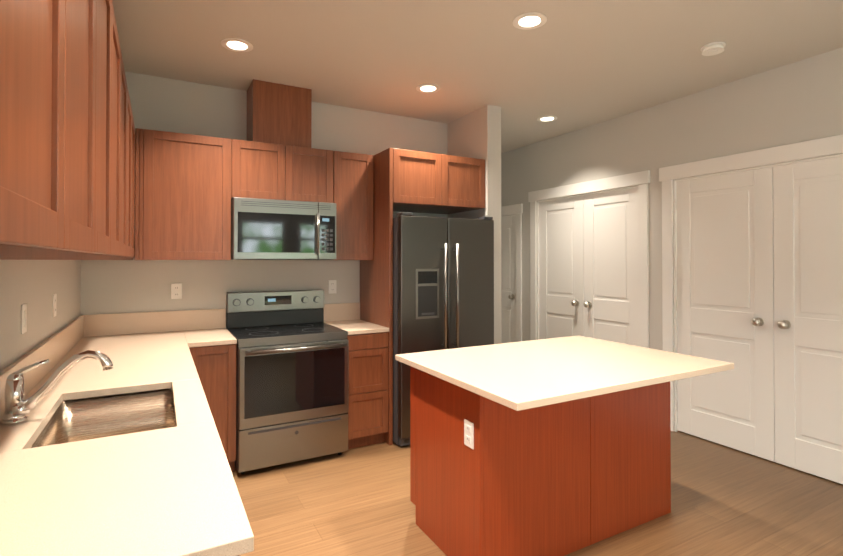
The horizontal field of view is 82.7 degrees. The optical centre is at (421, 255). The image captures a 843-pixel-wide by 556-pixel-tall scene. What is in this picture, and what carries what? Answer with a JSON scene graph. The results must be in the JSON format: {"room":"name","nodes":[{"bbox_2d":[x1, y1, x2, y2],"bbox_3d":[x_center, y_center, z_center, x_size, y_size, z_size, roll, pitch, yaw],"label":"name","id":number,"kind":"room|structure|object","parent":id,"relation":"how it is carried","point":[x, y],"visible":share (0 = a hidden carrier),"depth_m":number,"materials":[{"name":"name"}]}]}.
{"room":"kitchen","nodes":[
{"label":"kitchen","id":0,"kind":"room"},
{"bbox_2d":[0,260,80,400],"bbox_3d":[-0.921,0.047,0.572,0.120,2.800,6.420,0,-1,-29],"label":"wall","id":1,"kind":"structure","parent":0,"point":[35,285],"depth_m":2.08,"materials":[{"name":"grey paint"}]},
{"bbox_2d":[21,303,26,333],"bbox_3d":[-1.581,0.249,1.908,0.008,0.116,0.072,0,-1,-29],"label":"light switch","id":2,"kind":"object","parent":1,"relation":"attached to","point":[23,318],"visible":1,"depth_m":1.89,"materials":[{"name":"white plastic"}]},
{"bbox_2d":[0,0,83,259],"bbox_3d":[-0.662,-0.436,0.575,0.328,0.880,0.508,0,-1,-29],"label":"upper cabinet","id":3,"kind":"object","parent":1,"relation":"attached to","point":[42,41],"depth_m":0.69,"materials":[{"name":"brown wood"}]},
{"bbox_2d":[0,316,83,423],"bbox_3d":[-1.605,0.471,1.965,0.020,0.150,3.070,0,-1,-29],"label":"backsplash","id":4,"kind":"structure","parent":1,"relation":"attached to","point":[58,345],"depth_m":2.18,"materials":[{"name":"beige stone"}]},
{"bbox_2d":[53,294,56,316],"bbox_3d":[-1.889,0.254,2.469,0.007,0.116,0.072,0,-1,-29],"label":"electrical outlet","id":5,"kind":"object","parent":1,"relation":"attached to","point":[54,303],"visible":1,"depth_m":2.45,"materials":[{"name":"white plastic"}]},
{"bbox_2d":[80,0,107,259],"bbox_3d":[-0.864,-0.432,0.942,0.328,0.880,0.568,0,-1,-29],"label":"upper cabinet","id":6,"kind":"object","parent":1,"relation":"attached to","point":[88,168],"depth_m":1.17,"materials":[{"name":"brown wood"}]},
{"bbox_2d":[104,0,119,259],"bbox_3d":[-1.080,-0.429,1.335,0.328,0.880,0.567,0,-1,-29],"label":"upper cabinet","id":7,"kind":"object","parent":1,"relation":"attached to","point":[112,45],"depth_m":1.61,"materials":[{"name":"brown wood"}]},
{"bbox_2d":[116,47,127,259],"bbox_3d":[-1.295,-0.425,1.729,0.328,0.880,0.568,0,-1,-29],"label":"upper cabinet","id":8,"kind":"object","parent":1,"relation":"attached to","point":[123,83],"depth_m":2.04,"materials":[{"name":"brown wood"}]},
{"bbox_2d":[124,92,131,259],"bbox_3d":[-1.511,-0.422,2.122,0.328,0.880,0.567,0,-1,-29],"label":"upper cabinet","id":9,"kind":"object","parent":1,"relation":"attached to","point":[127,115],"depth_m":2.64,"materials":[{"name":"brown wood"}]},
{"bbox_2d":[132,116,139,259],"bbox_3d":[-1.923,-0.415,2.897,0.351,0.880,0.528,0,-1,-29],"label":"upper cabinet","id":10,"kind":"object","parent":1,"relation":"attached to","point":[135,132],"depth_m":3.19,"materials":[{"name":"brown wood"}]},
{"bbox_2d":[80,71,447,388],"bbox_3d":[-1.077,0.079,4.080,2.980,2.800,0.120,0,-1,-29],"label":"wall","id":11,"kind":"structure","parent":0,"point":[158,104],"depth_m":3.74,"materials":[{"name":"grey paint"}]},
{"bbox_2d":[171,283,181,298],"bbox_3d":[-1.836,0.264,3.589,0.072,0.116,0.007,0,-1,-29],"label":"electrical outlet","id":12,"kind":"object","parent":11,"relation":"attached to","point":[176,290],"visible":1,"depth_m":3.59,"materials":[{"name":"white plastic"}]},
{"bbox_2d":[140,129,235,259],"bbox_3d":[-1.716,-0.410,3.442,0.623,0.880,0.388,0,-1,-29],"label":"upper cabinet","id":13,"kind":"object","parent":11,"relation":"attached to","point":[188,181],"depth_m":3.34,"materials":[{"name":"brown wood"}]},
{"bbox_2d":[84,304,359,335],"bbox_3d":[-1.441,0.487,3.794,2.028,0.150,0.020,0,-1,-29],"label":"backsplash","id":14,"kind":"structure","parent":11,"relation":"attached to","point":[115,324],"depth_m":3.54,"materials":[{"name":"beige stone"}]},
{"bbox_2d":[236,136,295,200],"bbox_3d":[-1.262,-0.634,3.727,0.444,0.427,0.328,0,-1,-29],"label":"upper cabinet","id":15,"kind":"object","parent":11,"relation":"attached to","point":[265,169],"depth_m":3.60,"materials":[{"name":"brown wood"}]},
{"bbox_2d":[231,197,335,259],"bbox_3d":[-1.089,-0.193,3.745,0.762,0.450,0.455,0,-1,-29],"label":"microwave","id":16,"kind":"object","parent":15,"relation":"attached to","point":[267,229],"visible":1,"depth_m":3.56,"materials":[{"name":"grey metal"}]},
{"bbox_2d":[247,79,311,143],"bbox_3d":[-1.137,-1.085,3.819,0.445,0.474,0.293,0,-1,-29],"label":"cover","id":17,"kind":"object","parent":11,"relation":"attached to","point":[275,111],"depth_m":3.69,"materials":[{"name":"brown wood"}]},
{"bbox_2d":[296,144,335,202],"bbox_3d":[-0.977,-0.633,3.883,0.444,0.427,0.328,0,-1,-29],"label":"upper cabinet","id":18,"kind":"object","parent":11,"relation":"attached to","point":[315,168],"depth_m":3.78,"materials":[{"name":"brown wood"}]},
{"bbox_2d":[328,280,335,293],"bbox_3d":[-0.775,0.269,4.171,0.072,0.116,0.007,0,-1,-29],"label":"electrical outlet","id":19,"kind":"object","parent":11,"relation":"attached to","point":[331,286],"visible":1,"depth_m":4.17,"materials":[{"name":"white plastic"}]},
{"bbox_2d":[336,151,375,259],"bbox_3d":[-0.630,-0.405,4.071,0.348,0.880,0.328,0,-1,-29],"label":"upper cabinet","id":20,"kind":"object","parent":11,"relation":"attached to","point":[355,172],"depth_m":3.94,"materials":[{"name":"brown wood"}]},
{"bbox_2d":[376,148,451,212],"bbox_3d":[-0.154,-0.630,4.161,0.508,0.427,0.633,0,-1,-29],"label":"upper cabinet","id":21,"kind":"object","parent":11,"relation":"attached to","point":[406,180],"depth_m":3.89,"materials":[{"name":"brown wood"}]},
{"bbox_2d":[416,156,484,213],"bbox_3d":[0.187,-0.629,4.348,0.507,0.427,0.633,0,-1,-29],"label":"upper cabinet","id":22,"kind":"object","parent":11,"relation":"attached to","point":[468,174],"depth_m":4.12,"materials":[{"name":"brown wood"}]},
{"bbox_2d":[447,104,501,343],"bbox_3d":[0.194,0.087,5.016,0.150,2.800,1.860,0,-1,-29],"label":"wall","id":23,"kind":"structure","parent":0,"point":[476,134],"depth_m":4.23,"materials":[{"name":"grey paint"}]},
{"bbox_2d":[112,0,842,152],"bbox_3d":[1.138,-1.387,2.331,5.410,0.100,7.740,0,-1,-29],"label":"ceiling","id":24,"kind":"structure","parent":0,"point":[572,65],"depth_m":3.09,"materials":[{"name":"grey paint"}]},
{"bbox_2d":[221,38,252,51],"bbox_3d":[-1.162,-1.327,3.019,0.190,0.004,0.190,0,-1,-29],"label":"recessed light","id":25,"kind":"object","parent":24,"relation":"in","point":[236,45],"visible":1,"depth_m":3.02,"materials":[{"name":"white plastic"}]},
{"bbox_2d":[416,84,439,92],"bbox_3d":[0.053,-1.320,3.777,0.190,0.004,0.190,0,-1,-29],"label":"recessed light","id":26,"kind":"object","parent":24,"relation":"in","point":[427,88],"visible":1,"depth_m":3.77,"materials":[{"name":"white plastic"}]},
{"bbox_2d":[513,12,546,29],"bbox_3d":[0.613,-1.330,2.715,0.190,0.004,0.190,0,-1,-29],"label":"recessed light","id":27,"kind":"object","parent":24,"relation":"in","point":[530,20],"visible":1,"depth_m":2.70,"materials":[{"name":"white plastic"}]},
{"bbox_2d":[537,116,556,121],"bbox_3d":[1.204,-1.313,4.591,0.190,0.004,0.190,0,-1,-29],"label":"recessed light","id":28,"kind":"object","parent":24,"relation":"in","point":[546,118],"visible":0.98,"depth_m":4.57,"materials":[{"name":"white plastic"}]},
{"bbox_2d":[701,42,725,55],"bbox_3d":[1.849,-1.310,3.040,0.136,0.038,0.136,0,-1,-29],"label":"smoke detector","id":29,"kind":"object","parent":24,"relation":"attached to","point":[712,48],"visible":1,"depth_m":3.01,"materials":[{"name":"white plastic"}]},
{"bbox_2d":[232,431,842,555],"bbox_3d":[1.138,1.513,2.305,5.410,0.100,7.740,0,-1,-29],"label":"floor","id":30,"kind":"structure","parent":0,"point":[727,501],"depth_m":2.77,"materials":[{"name":"brown wood"}]},
{"bbox_2d":[175,340,236,471],"bbox_3d":[-1.525,1.030,3.372,0.343,0.884,0.670,0,-1,-29],"label":"base cabinet","id":31,"kind":"object","parent":30,"relation":"on","point":[216,363],"depth_m":3.16,"materials":[{"name":"brown wood"}]},
{"bbox_2d":[0,332,253,555],"bbox_3d":[-1.336,0.562,2.111,0.633,0.030,3.070,0,-1,-29],"label":"countertop","id":32,"kind":"structure","parent":31,"relation":"on","point":[171,491],"depth_m":1.15,"materials":[{"name":"white stone"}]},
{"bbox_2d":[1,350,112,424],"bbox_3d":[-1.221,0.432,1.620,0.306,0.219,0.075,0,-1,-29],"label":"faucet","id":33,"kind":"object","parent":32,"relation":"on","point":[18,406],"visible":1,"depth_m":1.57,"materials":[{"name":"silver metal"}]},
{"bbox_2d":[31,389,175,447],"bbox_3d":[-1.101,0.681,1.711,0.409,0.214,0.664,0,-1,-29],"label":"sink","id":34,"kind":"object","parent":32,"relation":"in","point":[74,420],"depth_m":1.98,"materials":[{"name":"silver metal"}]},
{"bbox_2d":[184,328,235,343],"bbox_3d":[-1.514,0.574,3.404,0.298,0.030,0.633,0,-1,-29],"label":"countertop","id":35,"kind":"structure","parent":31,"relation":"on","point":[195,335],"depth_m":3.32,"materials":[{"name":"white stone"}]},
{"bbox_2d":[226,290,348,473],"bbox_3d":[-1.015,0.879,3.602,0.764,1.189,0.740,0,-1,-29],"label":"range","id":36,"kind":"object","parent":30,"relation":"on","point":[292,376],"visible":1,"depth_m":3.36,"materials":[{"name":"grey metal"}]},
{"bbox_2d":[347,328,391,448],"bbox_3d":[-0.558,1.035,3.927,0.348,0.884,0.628,0,-1,-29],"label":"base cabinet","id":37,"kind":"object","parent":30,"relation":"on","point":[370,353],"depth_m":3.67,"materials":[{"name":"brown wood"}]},
{"bbox_2d":[324,320,387,331],"bbox_3d":[-0.557,0.578,3.929,0.348,0.030,0.633,0,-1,-29],"label":"countertop","id":38,"kind":"structure","parent":37,"relation":"on","point":[348,325],"depth_m":3.87,"materials":[{"name":"white stone"}]},
{"bbox_2d":[393,212,493,445],"bbox_3d":[0.072,0.574,4.145,0.882,1.810,0.802,0,-1,-29],"label":"fridge","id":39,"kind":"object","parent":30,"relation":"on","point":[443,283],"visible":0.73,"depth_m":3.78,"materials":[{"name":"grey metal"}]},
{"bbox_2d":[410,367,670,555],"bbox_3d":[0.678,1.025,2.707,1.342,0.883,0.660,0,-1,-29],"label":"kitchen island","id":40,"kind":"object","parent":30,"relation":"on","point":[560,446],"depth_m":2.36,"materials":[{"name":"brown wood"}]},
{"bbox_2d":[395,335,733,410],"bbox_3d":[0.727,0.566,2.567,1.425,0.030,1.040,0,-1,-29],"label":"island countertop","id":41,"kind":"structure","parent":40,"relation":"on","point":[523,375],"depth_m":2.36,"materials":[{"name":"white stone"}]},
{"bbox_2d":[501,47,842,430],"bbox_3d":[2.657,0.071,3.220,0.120,2.800,7.620,0,-1,-29],"label":"wall","id":42,"kind":"structure","parent":0,"point":[797,102],"depth_m":4.06,"materials":[{"name":"grey paint"}]},
{"bbox_2d":[501,216,515,342],"bbox_3d":[1.023,0.495,6.079,0.105,1.986,0.576,0,-1,-29],"label":"door leaf","id":43,"kind":"structure","parent":42,"relation":"in","point":[508,276],"depth_m":6.00,"materials":[{"name":"white wood"}]},
{"bbox_2d":[501,204,522,341],"bbox_3d":[1.059,0.438,6.098,0.148,2.118,0.810,0,-1,-29],"label":"trim","id":44,"kind":"structure","parent":42,"relation":"attached to","point":[511,210],"depth_m":5.77,"materials":[{"name":"white wood"}]},
{"bbox_2d":[539,196,583,339],"bbox_3d":[1.494,0.428,5.219,0.105,2.106,0.667,0,-1,-29],"label":"door","id":45,"kind":"structure","parent":42,"relation":"in","point":[561,267],"depth_m":5.21,"materials":[{"name":"white wood"}]},
{"bbox_2d":[528,170,649,347],"bbox_3d":[1.692,0.367,4.946,0.148,2.238,1.570,0,-1,-29],"label":"trim","id":46,"kind":"structure","parent":42,"relation":"attached to","point":[641,179],"depth_m":4.59,"materials":[{"name":"white wood"}]},
{"bbox_2d":[584,187,638,345],"bbox_3d":[1.817,0.422,4.632,0.105,2.106,0.667,0,-1,-29],"label":"door","id":47,"kind":"structure","parent":42,"relation":"in","point":[611,266],"depth_m":4.63,"materials":[{"name":"white wood"}]},
{"bbox_2d":[676,167,774,461],"bbox_3d":[2.314,0.414,3.726,0.105,2.106,0.735,0,-1,-29],"label":"closet door leaf","id":48,"kind":"structure","parent":42,"relation":"in","point":[725,280],"depth_m":3.68,"materials":[{"name":"white wood"}]},
{"bbox_2d":[659,134,842,431],"bbox_3d":[2.528,0.354,3.423,0.148,2.238,1.705,0,-1,-29],"label":"trim","id":49,"kind":"structure","parent":42,"relation":"attached to","point":[806,150],"depth_m":3.98,"materials":[{"name":"white wood"}]},
{"bbox_2d":[773,156,842,483],"bbox_3d":[2.669,0.409,3.079,0.105,2.106,0.735,0,-1,-29],"label":"closet door leaf","id":50,"kind":"structure","parent":42,"relation":"in","point":[808,279],"depth_m":3.23,"materials":[{"name":"white wood"}]}
]}

